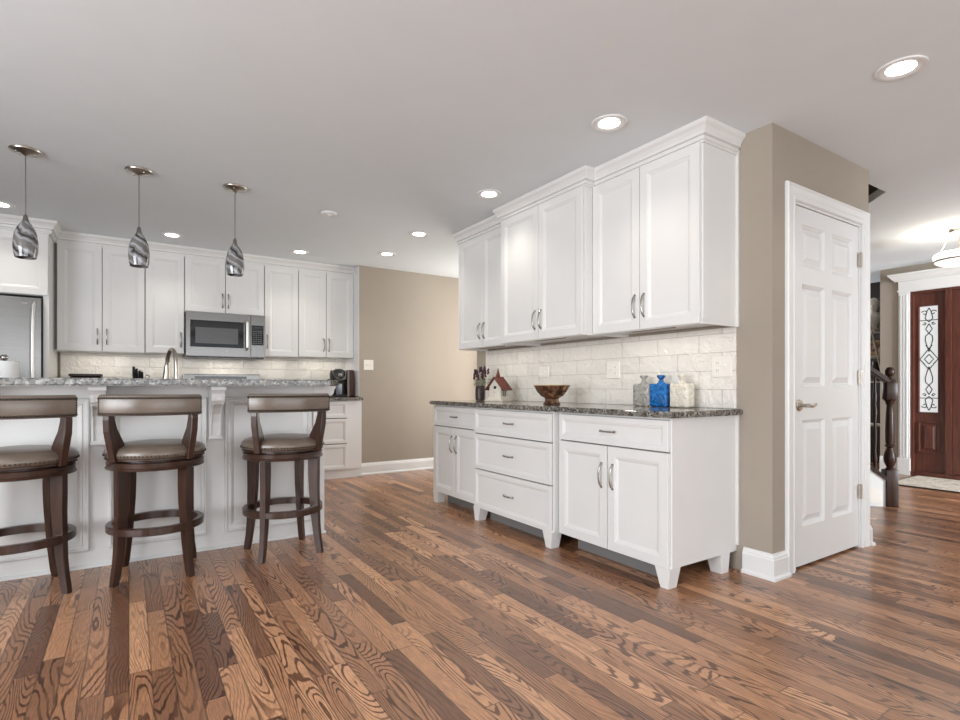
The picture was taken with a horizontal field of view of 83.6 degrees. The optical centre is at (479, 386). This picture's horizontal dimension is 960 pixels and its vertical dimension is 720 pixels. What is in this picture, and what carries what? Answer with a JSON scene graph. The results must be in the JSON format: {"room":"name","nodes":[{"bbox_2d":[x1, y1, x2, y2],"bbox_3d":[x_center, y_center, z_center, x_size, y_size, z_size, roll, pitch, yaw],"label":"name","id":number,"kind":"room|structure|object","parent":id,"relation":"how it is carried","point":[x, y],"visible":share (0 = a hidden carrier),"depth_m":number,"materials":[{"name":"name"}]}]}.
{"room":"kitchen","nodes":[
{"label":"kitchen","id":0,"kind":"room"},
{"bbox_2d":[58,352,59,377],"bbox_3d":[-4.071,-0.189,5.164,5.639,2.440,0.080,0,0,-33],"label":"wall","id":1,"kind":"structure","parent":0,"point":[58,352],"depth_m":5.14,"materials":[{"name":"beige paint"}]},
{"bbox_2d":[54,242,144,354],"bbox_3d":[-3.637,-0.867,5.160,0.699,1.079,0.362,0,0,-33],"label":"upper cabinet","id":2,"kind":"object","parent":1,"relation":"attached to","point":[99,298],"visible":0.96,"depth_m":5.02,"materials":[{"name":"white paint"}]},
{"bbox_2d":[145,252,183,354],"bbox_3d":[-3.203,-0.869,5.444,0.336,1.075,0.362,0,0,-33],"label":"upper cabinet","id":3,"kind":"object","parent":1,"relation":"attached to","point":[164,276],"visible":0.98,"depth_m":5.33,"materials":[{"name":"white paint"}]},
{"bbox_2d":[60,352,343,379],"bbox_3d":[-2.851,-0.327,5.902,2.786,0.885,0.020,0,0,-33],"label":"backsplash","id":4,"kind":"structure","parent":1,"relation":"attached to","point":[109,365],"depth_m":5.75,"materials":[{"name":"tile"}]},
{"bbox_2d":[184,256,263,315],"bbox_3d":[-2.742,-1.085,5.745,0.760,0.642,0.362,0,0,-33],"label":"upper cabinet","id":5,"kind":"object","parent":1,"relation":"attached to","point":[208,287],"visible":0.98,"depth_m":5.59,"materials":[{"name":"white paint"}]},
{"bbox_2d":[182,311,264,359],"bbox_3d":[-2.711,-0.528,5.697,0.752,0.462,0.469,0,0,-33],"label":"microwave","id":6,"kind":"object","parent":5,"relation":"attached to","point":[207,335],"visible":1,"depth_m":5.54,"materials":[{"name":"silver metal"}]},
{"bbox_2d":[264,266,297,357],"bbox_3d":[-2.272,-0.869,6.053,0.360,1.075,0.362,0,0,-33],"label":"upper cabinet","id":7,"kind":"object","parent":1,"relation":"attached to","point":[280,284],"visible":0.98,"depth_m":5.93,"materials":[{"name":"white paint"}]},
{"bbox_2d":[296,270,352,358],"bbox_3d":[-1.851,-0.872,6.328,0.643,1.069,0.362,0,0,-33],"label":"upper cabinet","id":8,"kind":"object","parent":1,"relation":"attached to","point":[325,300],"visible":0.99,"depth_m":6.19,"materials":[{"name":"white paint"}]},
{"bbox_2d":[353,265,476,462],"bbox_3d":[-0.581,-0.189,7.135,2.361,2.440,0.603,0,0,-33],"label":"wall","id":9,"kind":"structure","parent":0,"point":[409,321],"depth_m":6.57,"materials":[{"name":"beige paint"}]},
{"bbox_2d":[0,213,354,275],"bbox_3d":[-3.005,-1.355,5.185,3.828,0.108,0.391,0,0,-33],"label":"trim","id":10,"kind":"structure","parent":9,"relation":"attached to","point":[51,227],"depth_m":5.30,"materials":[{"name":"white paint"}]},
{"bbox_2d":[344,266,358,395],"bbox_3d":[-1.544,-0.646,6.446,0.006,1.515,0.501,0,0,-33],"label":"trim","id":11,"kind":"structure","parent":9,"relation":"attached to","point":[353,363],"depth_m":6.32,"materials":[{"name":"white paint"}]},
{"bbox_2d":[364,360,372,369],"bbox_3d":[-1.305,-0.253,6.291,0.118,0.118,0.016,0,0,-33],"label":"light switch","id":12,"kind":"object","parent":9,"relation":"attached to","point":[368,364],"visible":1,"depth_m":6.29,"materials":[{"name":"white plastic"}]},
{"bbox_2d":[361,457,433,475],"bbox_3d":[-0.407,0.962,6.870,2.359,0.138,0.030,0,0,-33],"label":"baseboard","id":13,"kind":"structure","parent":9,"relation":"attached to","point":[370,468],"depth_m":6.48,"materials":[{"name":"white paint"}]},
{"bbox_2d":[0,0,959,282],"bbox_3d":[1.205,-1.439,2.999,12.100,0.060,10.100,0,0,-33],"label":"ceiling","id":14,"kind":"structure","parent":0,"point":[389,117],"depth_m":2.68,"materials":[{"name":"paint"}]},
{"bbox_2d":[0,201,15,208],"bbox_3d":[-3.710,-1.404,4.146,0.192,0.008,0.192,0,0,-33],"label":"recessed light","id":15,"kind":"object","parent":14,"relation":"in","point":[4,205],"visible":1,"depth_m":4.17,"materials":[{"name":"white paint"}]},
{"bbox_2d":[8,144,42,259],"bbox_3d":[-2.705,-1.087,3.195,0.160,0.642,0.160,0,0,40],"label":"pendant light","id":16,"kind":"object","parent":14,"relation":"hanging from","point":[25,244],"visible":1,"depth_m":3.16,"materials":[{"name":"grey glass"}]},
{"bbox_2d":[124,165,152,267],"bbox_3d":[-2.220,-1.095,3.495,0.160,0.627,0.160,0,0,21],"label":"pendant light","id":17,"kind":"object","parent":14,"relation":"hanging from","point":[138,249],"visible":1,"depth_m":3.46,"materials":[{"name":"grey glass"}]},
{"bbox_2d":[160,232,183,237],"bbox_3d":[-2.864,-1.404,4.989,0.192,0.008,0.192,0,0,-33],"label":"recessed light","id":18,"kind":"object","parent":14,"relation":"in","point":[165,234],"visible":1,"depth_m":4.98,"materials":[{"name":"white paint"}]},
{"bbox_2d":[223,183,246,276],"bbox_3d":[-1.731,-1.097,3.791,0.160,0.622,0.160,0,0,-15],"label":"pendant light","id":19,"kind":"object","parent":14,"relation":"hanging from","point":[234,264],"visible":1,"depth_m":3.75,"materials":[{"name":"grey glass"}]},
{"bbox_2d":[290,250,309,254],"bbox_3d":[-1.884,-1.404,5.619,0.192,0.008,0.192,0,0,-33],"label":"recessed light","id":20,"kind":"object","parent":14,"relation":"in","point":[299,252],"visible":1,"depth_m":5.62,"materials":[{"name":"white paint"}]},
{"bbox_2d":[321,211,336,216],"bbox_3d":[-1.226,-1.395,4.357,0.124,0.028,0.124,0,0,-33],"label":"smoke detector","id":21,"kind":"object","parent":14,"relation":"attached to","point":[324,213],"visible":1,"depth_m":4.33,"materials":[{"name":"white paint"}]},
{"bbox_2d":[378,252,395,256],"bbox_3d":[-0.989,-1.404,5.704,0.192,0.008,0.192,0,0,-33],"label":"recessed light","id":22,"kind":"object","parent":14,"relation":"in","point":[385,254],"visible":1,"depth_m":5.70,"materials":[{"name":"white paint"}]},
{"bbox_2d":[409,231,428,236],"bbox_3d":[-0.563,-1.404,4.956,0.192,0.008,0.192,0,0,-33],"label":"recessed light","id":23,"kind":"object","parent":14,"relation":"in","point":[413,233],"visible":1,"depth_m":4.95,"materials":[{"name":"white paint"}]},
{"bbox_2d":[476,189,501,198],"bbox_3d":[0.066,-1.404,3.927,0.192,0.008,0.192,0,0,-33],"label":"recessed light","id":24,"kind":"object","parent":14,"relation":"in","point":[487,193],"visible":1,"depth_m":3.92,"materials":[{"name":"white paint"}]},
{"bbox_2d":[591,114,627,131],"bbox_3d":[0.690,-1.404,2.869,0.192,0.008,0.192,0,0,-33],"label":"recessed light","id":25,"kind":"object","parent":14,"relation":"in","point":[609,122],"visible":1,"depth_m":2.86,"materials":[{"name":"white paint"}]},
{"bbox_2d":[874,55,928,80],"bbox_3d":[1.862,-1.404,2.374,0.192,0.008,0.192,0,0,-33],"label":"recessed light","id":26,"kind":"object","parent":14,"relation":"in","point":[906,66],"visible":1,"depth_m":2.37,"materials":[{"name":"white paint"}]},
{"bbox_2d":[932,227,959,266],"bbox_3d":[4.292,-1.244,4.799,0.384,0.327,0.384,0,0,-33],"label":"ceiling lamp","id":27,"kind":"object","parent":14,"relation":"hanging from","point":[949,258],"visible":1,"depth_m":4.77,"materials":[{"name":"white glass"}]},
{"bbox_2d":[0,462,959,719],"bbox_3d":[1.205,1.056,2.999,12.100,0.050,10.100,0,0,-33],"label":"floor","id":28,"kind":"structure","parent":0,"point":[413,606],"depth_m":2.27,"materials":[{"name":"brown wood"}]},
{"bbox_2d":[0,295,42,377],"bbox_3d":[-4.239,0.135,4.521,0.914,1.772,0.753,0,0,-33],"label":"refrigerator","id":29,"kind":"object","parent":28,"relation":"on","point":[21,318],"visible":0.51,"depth_m":4.43,"materials":[{"name":"silver metal"}]},
{"bbox_2d":[0,228,57,377],"bbox_3d":[-4.272,-0.188,4.556,1.019,2.437,0.707,0,0,-33],"label":"tall cabinet","id":30,"kind":"object","parent":28,"relation":"on","point":[19,277],"visible":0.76,"depth_m":4.54,"materials":[{"name":"white paint"}]},
{"bbox_2d":[0,395,79,593],"bbox_3d":[-2.298,0.536,2.662,0.537,0.990,0.508,0,0,45],"label":"bar stool","id":31,"kind":"object","parent":28,"relation":"on","point":[53,463],"visible":1,"depth_m":2.63,"materials":[{"name":"brown wood"}]},
{"bbox_2d":[97,394,205,587],"bbox_3d":[-1.800,0.536,2.984,0.509,0.990,0.548,0,0,-26],"label":"bar stool","id":32,"kind":"object","parent":28,"relation":"on","point":[124,459],"visible":1,"depth_m":2.81,"materials":[{"name":"brown wood"}]},
{"bbox_2d":[0,386,335,581],"bbox_3d":[-2.714,0.514,3.107,3.659,1.034,1.029,0,0,-33],"label":"kitchen island","id":33,"kind":"object","parent":28,"relation":"on","point":[220,483],"visible":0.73,"depth_m":3.23,"materials":[{"name":"white paint"}]},
{"bbox_2d":[0,377,338,385],"bbox_3d":[-2.593,-0.025,2.776,3.700,0.041,0.485,0,0,-33],"label":"island countertop","id":34,"kind":"structure","parent":33,"relation":"on","point":[4,381],"depth_m":3.00,"materials":[{"name":"stone"}]},
{"bbox_3d":[-2.892,0.142,3.243,3.610,0.032,0.685,0,0,-33],"label":"island countertop","id":35,"kind":"structure","parent":33,"relation":"on","visible":0},
{"bbox_2d":[0,354,18,377],"bbox_3d":[-2.984,-0.039,3.365,0.170,0.328,0.170,0,0,-33],"label":"paper towel holder","id":36,"kind":"object","parent":35,"relation":"on","point":[7,368],"visible":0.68,"depth_m":3.34,"materials":[{"name":"white paper"}]},
{"bbox_2d":[163,347,178,378],"bbox_3d":[-2.190,-0.077,3.818,0.274,0.403,0.105,0,0,29],"label":"kitchen faucet","id":37,"kind":"object","parent":35,"relation":"on","point":[166,373],"visible":0.72,"depth_m":3.83,"materials":[{"name":"silver metal"}]},
{"bbox_2d":[182,374,259,378],"bbox_3d":[-2.646,0.433,5.597,0.760,1.135,0.686,0,0,-33],"label":"range","id":38,"kind":"object","parent":28,"relation":"on","point":[184,376],"visible":0.13,"depth_m":5.79,"materials":[{"name":"silver metal"}]},
{"bbox_2d":[240,393,329,563],"bbox_3d":[-1.228,0.536,3.355,0.505,0.990,0.537,0,0,-36],"label":"bar stool","id":39,"kind":"object","parent":28,"relation":"on","point":[265,449],"visible":1,"depth_m":3.21,"materials":[{"name":"brown wood"}]},
{"bbox_2d":[324,400,361,479],"bbox_3d":[-1.783,0.594,6.222,0.643,0.874,0.606,0,0,-33],"label":"base cabinet","id":40,"kind":"object","parent":28,"relation":"on","point":[343,428],"visible":0.57,"depth_m":6.03,"materials":[{"name":"white paint"}]},
{"bbox_2d":[433,405,474,509],"bbox_3d":[0.012,0.596,4.660,0.619,0.871,0.746,0,0,-33],"label":"base cabinet","id":41,"kind":"object","parent":28,"relation":"on","point":[454,432],"visible":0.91,"depth_m":4.51,"materials":[{"name":"white paint"}]},
{"bbox_2d":[473,407,560,548],"bbox_3d":[0.454,0.596,3.948,0.659,0.871,0.926,0,0,-33],"label":"base cabinet","id":42,"kind":"object","parent":28,"relation":"on","point":[516,452],"visible":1,"depth_m":3.70,"materials":[{"name":"white paint"}]},
{"bbox_2d":[429,400,742,418],"bbox_3d":[0.492,0.142,3.893,0.658,0.033,2.566,0,0,-33],"label":"countertop","id":43,"kind":"structure","parent":42,"relation":"on","point":[586,408],"depth_m":3.23,"materials":[{"name":"stone"}]},
{"bbox_2d":[475,386,484,400],"bbox_3d":[0.000,0.058,4.786,0.086,0.133,0.086,0,0,-33],"label":"pot","id":44,"kind":"object","parent":43,"relation":"on","point":[479,390],"depth_m":4.75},
{"bbox_2d":[473,366,488,400],"bbox_3d":[-0.002,-0.032,4.799,0.138,0.313,0.154,0,0,-22],"label":"lavender","id":45,"kind":"object","parent":43,"relation":"on","point":[479,390],"visible":1,"depth_m":4.76,"materials":[{"name":"purple plant"}]},
{"bbox_2d":[485,369,511,401],"bbox_3d":[0.154,-0.016,4.509,0.183,0.282,0.165,0,0,34],"label":"birdhouse","id":46,"kind":"object","parent":43,"relation":"on","point":[498,387],"visible":1,"depth_m":4.47,"materials":[{"name":"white wood"}]},
{"bbox_2d":[533,385,570,404],"bbox_3d":[0.507,0.057,3.791,0.266,0.137,0.266,0,0,-33],"label":"decorative bowl","id":47,"kind":"object","parent":43,"relation":"on","point":[551,393],"visible":0.99,"depth_m":3.71,"materials":[{"name":"brown paint"}]},
{"bbox_2d":[633,375,649,405],"bbox_3d":[1.051,0.026,3.442,0.074,0.197,0.132,0,0,-33],"label":"bottle","id":48,"kind":"object","parent":43,"relation":"on","point":[641,392],"visible":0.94,"depth_m":3.42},
{"bbox_2d":[650,375,670,406],"bbox_3d":[1.124,0.026,3.331,0.074,0.197,0.132,0,0,-33],"label":"bottle","id":49,"kind":"object","parent":43,"relation":"on","point":[659,392],"visible":0.91,"depth_m":3.30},
{"bbox_2d":[670,374,694,407],"bbox_3d":[1.206,0.026,3.205,0.074,0.197,0.132,0,0,-33],"label":"bottle","id":50,"kind":"object","parent":43,"relation":"on","point":[682,394],"visible":1,"depth_m":3.17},
{"bbox_2d":[559,412,736,589],"bbox_3d":[0.958,0.596,3.215,0.619,0.871,0.848,0,0,-33],"label":"base cabinet","id":51,"kind":"object","parent":28,"relation":"on","point":[655,496],"visible":1,"depth_m":2.93,"materials":[{"name":"white paint"}]},
{"bbox_2d":[870,312,879,426],"bbox_3d":[5.108,0.031,6.878,0.384,2.005,0.704,0,0,-33],"label":"ladder shelf","id":52,"kind":"object","parent":28,"relation":"on","point":[872,331],"visible":0.14,"depth_m":6.77,"materials":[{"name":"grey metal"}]},
{"bbox_2d":[870,298,879,329],"bbox_3d":[5.053,-0.930,6.890,0.164,0.420,0.164,0,0,-33],"label":"figurine","id":53,"kind":"object","parent":52,"relation":"on","point":[874,302],"visible":0.77,"depth_m":6.84,"materials":[{"name":"beige ceramic"}]},
{"bbox_2d":[870,340,879,355],"bbox_3d":[5.049,-0.490,6.875,0.022,0.199,0.200,0,0,-33],"label":"picture frame","id":54,"kind":"object","parent":52,"relation":"on","point":[872,348],"visible":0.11,"depth_m":6.86,"materials":[{"name":"brown wood"}]},
{"bbox_2d":[870,361,879,380],"bbox_3d":[5.064,-0.195,6.873,0.160,0.250,0.160,0,0,-33],"label":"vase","id":55,"kind":"object","parent":52,"relation":"on","point":[875,365],"visible":0.48,"depth_m":6.84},
{"bbox_2d":[870,366,898,506],"bbox_3d":[2.726,-0.189,5.260,1.934,2.441,0.996,0,0,12],"label":"staircase","id":56,"kind":"structure","parent":28,"relation":"on","point":[884,485],"depth_m":4.61,"materials":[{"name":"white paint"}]},
{"bbox_2d":[899,475,959,492],"bbox_3d":[5.036,1.024,5.326,0.860,0.012,1.440,0,0,-33],"label":"entry rug","id":57,"kind":"object","parent":28,"relation":"on","point":[923,482],"visible":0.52,"depth_m":5.64,"materials":[{"name":"beige fabric"}]},
{"bbox_3d":[-3.410,0.594,5.138,1.014,0.874,0.638,0,0,-33],"label":"base cabinet","id":58,"kind":"object","parent":28,"relation":"on","visible":0},
{"bbox_3d":[-3.408,0.138,5.137,1.016,0.033,0.639,0,0,-33],"label":"countertop","id":59,"kind":"structure","parent":58,"relation":"on","visible":0},
{"bbox_2d":[69,374,102,377],"bbox_3d":[-3.726,0.001,5.079,0.251,0.240,0.240,0,0,-33],"label":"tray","id":60,"kind":"object","parent":59,"relation":"on","point":[71,375],"visible":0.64,"depth_m":4.99,"materials":[{"name":"brown wood"}]},
{"bbox_2d":[132,366,149,377],"bbox_3d":[-3.329,-0.037,5.273,0.145,0.317,0.170,0,0,-33],"label":"knife block","id":61,"kind":"object","parent":59,"relation":"on","point":[135,373],"visible":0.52,"depth_m":5.21,"materials":[{"name":"black plastic"}]},
{"bbox_3d":[-2.193,0.594,5.934,0.354,0.874,0.638,0,0,-33],"label":"base cabinet","id":62,"kind":"object","parent":28,"relation":"on","visible":0},
{"bbox_2d":[329,397,362,400],"bbox_3d":[-1.923,0.139,6.109,1.002,0.033,0.639,0,0,-33],"label":"countertop","id":63,"kind":"structure","parent":62,"relation":"on","point":[330,398],"depth_m":6.00,"materials":[{"name":"stone"}]},
{"bbox_2d":[327,369,353,396],"bbox_3d":[-1.629,-0.042,6.279,0.268,0.325,0.268,0,0,-33],"label":"coffee maker","id":64,"kind":"object","parent":63,"relation":"on","point":[345,388],"visible":0.88,"depth_m":6.22,"materials":[{"name":"black plastic"}]},
{"bbox_2d":[336,384,341,394],"bbox_3d":[-1.631,0.030,6.210,0.076,0.128,0.076,0,0,-33],"label":"travel mug","id":65,"kind":"object","parent":64,"relation":"on","point":[338,388],"depth_m":6.18,"materials":[{"name":"silver metal"}]},
{"bbox_2d":[477,131,750,569],"bbox_3d":[0.783,-0.189,4.161,0.120,2.440,2.784,0,0,-33],"label":"wall","id":66,"kind":"structure","parent":0,"point":[744,329],"depth_m":3.00,"materials":[{"name":"beige paint"}]},
{"bbox_2d":[452,214,525,350],"bbox_3d":[0.117,-0.873,4.735,0.362,1.072,0.836,0,0,-33],"label":"upper cabinet","id":67,"kind":"object","parent":66,"relation":"attached to","point":[479,244],"visible":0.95,"depth_m":4.64,"materials":[{"name":"white paint"}]},
{"bbox_2d":[492,165,624,345],"bbox_3d":[0.570,-0.873,3.970,0.442,1.072,1.044,0,0,-33],"label":"upper cabinet","id":68,"kind":"object","parent":66,"relation":"attached to","point":[547,231],"visible":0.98,"depth_m":3.77,"materials":[{"name":"white paint"}]},
{"bbox_2d":[486,327,736,408],"bbox_3d":[0.752,-0.106,4.088,0.010,0.462,2.535,0,0,-33],"label":"backsplash","id":69,"kind":"structure","parent":66,"relation":"attached to","point":[582,366],"depth_m":3.72,"materials":[{"name":"tile"}]},
{"bbox_2d":[539,367,548,376],"bbox_3d":[0.522,-0.119,4.417,0.016,0.085,0.120,0,0,-33],"label":"light switch","id":70,"kind":"object","parent":69,"relation":"attached to","point":[543,371],"visible":1,"depth_m":4.41,"materials":[{"name":"white plastic"}]},
{"bbox_2d":[607,361,619,378],"bbox_3d":[0.936,-0.116,3.785,0.016,0.120,0.120,0,0,-33],"label":"wall outlet","id":71,"kind":"object","parent":69,"relation":"attached to","point":[613,368],"visible":1,"depth_m":3.78,"materials":[{"name":"white plastic"}]},
{"bbox_2d":[712,356,731,376],"bbox_3d":[1.390,-0.115,3.091,0.016,0.122,0.122,0,0,-33],"label":"wall outlet","id":72,"kind":"object","parent":69,"relation":"attached to","point":[721,365],"visible":1,"depth_m":3.09,"materials":[{"name":"white plastic"}]},
{"bbox_2d":[593,115,745,337],"bbox_3d":[1.094,-0.873,3.242,0.362,1.072,0.852,0,0,-33],"label":"upper cabinet","id":73,"kind":"object","parent":66,"relation":"attached to","point":[664,209],"visible":1,"depth_m":3.04,"materials":[{"name":"white paint"}]},
{"bbox_2d":[736,153,738,544],"bbox_3d":[1.450,-0.219,3.021,0.012,2.220,0.014,0,0,-33],"label":"trim","id":74,"kind":"structure","parent":66,"relation":"attached to","point":[737,155],"depth_m":3.02,"materials":[{"name":"white paint"}]},
{"bbox_2d":[751,122,867,553],"bbox_3d":[2.014,-0.189,3.231,1.162,2.440,0.120,0,0,-33],"label":"wall","id":75,"kind":"structure","parent":0,"point":[779,155],"depth_m":2.92,"materials":[{"name":"beige paint"}]},
{"bbox_2d":[741,547,791,581],"bbox_3d":[1.571,0.962,2.947,0.169,0.138,0.188,0,0,-33],"label":"baseboard","id":76,"kind":"structure","parent":75,"relation":"attached to","point":[774,567],"depth_m":2.90,"materials":[{"name":"white paint"}]},
{"bbox_2d":[785,180,869,573],"bbox_3d":[2.074,-0.046,3.238,1.016,2.154,0.173,0,0,-33],"label":"door","id":77,"kind":"structure","parent":75,"relation":"in","point":[827,239],"depth_m":3.20,"materials":[{"name":"white paint"}]},
{"bbox_2d":[868,184,878,195],"bbox_3d":[2.490,-2.589,4.642,0.950,2.240,1.757,0,0,-33],"label":"wall","id":78,"kind":"structure","parent":0,"point":[871,189],"depth_m":4.09,"materials":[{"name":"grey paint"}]},
{"bbox_2d":[870,282,879,462],"bbox_3d":[4.380,-0.189,8.183,0.810,2.440,4.900,0,0,-33],"label":"wall","id":79,"kind":"structure","parent":0,"point":[874,287],"depth_m":7.25,"materials":[{"name":"beige paint"}]},
{"bbox_2d":[880,262,940,456],"bbox_3d":[6.540,-0.189,4.032,0.120,2.440,5.989,0,0,-33],"label":"wall","id":80,"kind":"structure","parent":0,"point":[888,288],"depth_m":6.43,"materials":[{"name":"beige paint"}]},
{"bbox_2d":[879,456,897,471],"bbox_3d":[4.889,0.934,6.419,0.030,0.193,0.187,0,0,-33],"label":"baseboard","id":81,"kind":"structure","parent":80,"relation":"attached to","point":[882,465],"depth_m":6.47,"materials":[{"name":"white paint"}]},
{"bbox_2d":[887,267,959,479],"bbox_3d":[5.447,-0.143,5.589,0.204,2.348,1.970,0,0,-33],"label":"door","id":82,"kind":"structure","parent":80,"relation":"in","point":[929,299],"depth_m":6.13,"materials":[{"name":"brown wood"}]},
{"bbox_3d":[1.774,-0.189,3.707,1.042,2.440,0.938,0,0,-33],"label":"wall","id":83,"kind":"structure","parent":0,"visible":0},
{"bbox_2d":[870,525,875,545],"bbox_3d":[2.313,0.962,3.850,0.043,0.138,0.888,0,0,-33],"label":"baseboard","id":84,"kind":"structure","parent":83,"relation":"attached to","point":[872,543],"depth_m":3.48,"materials":[{"name":"white paint"}]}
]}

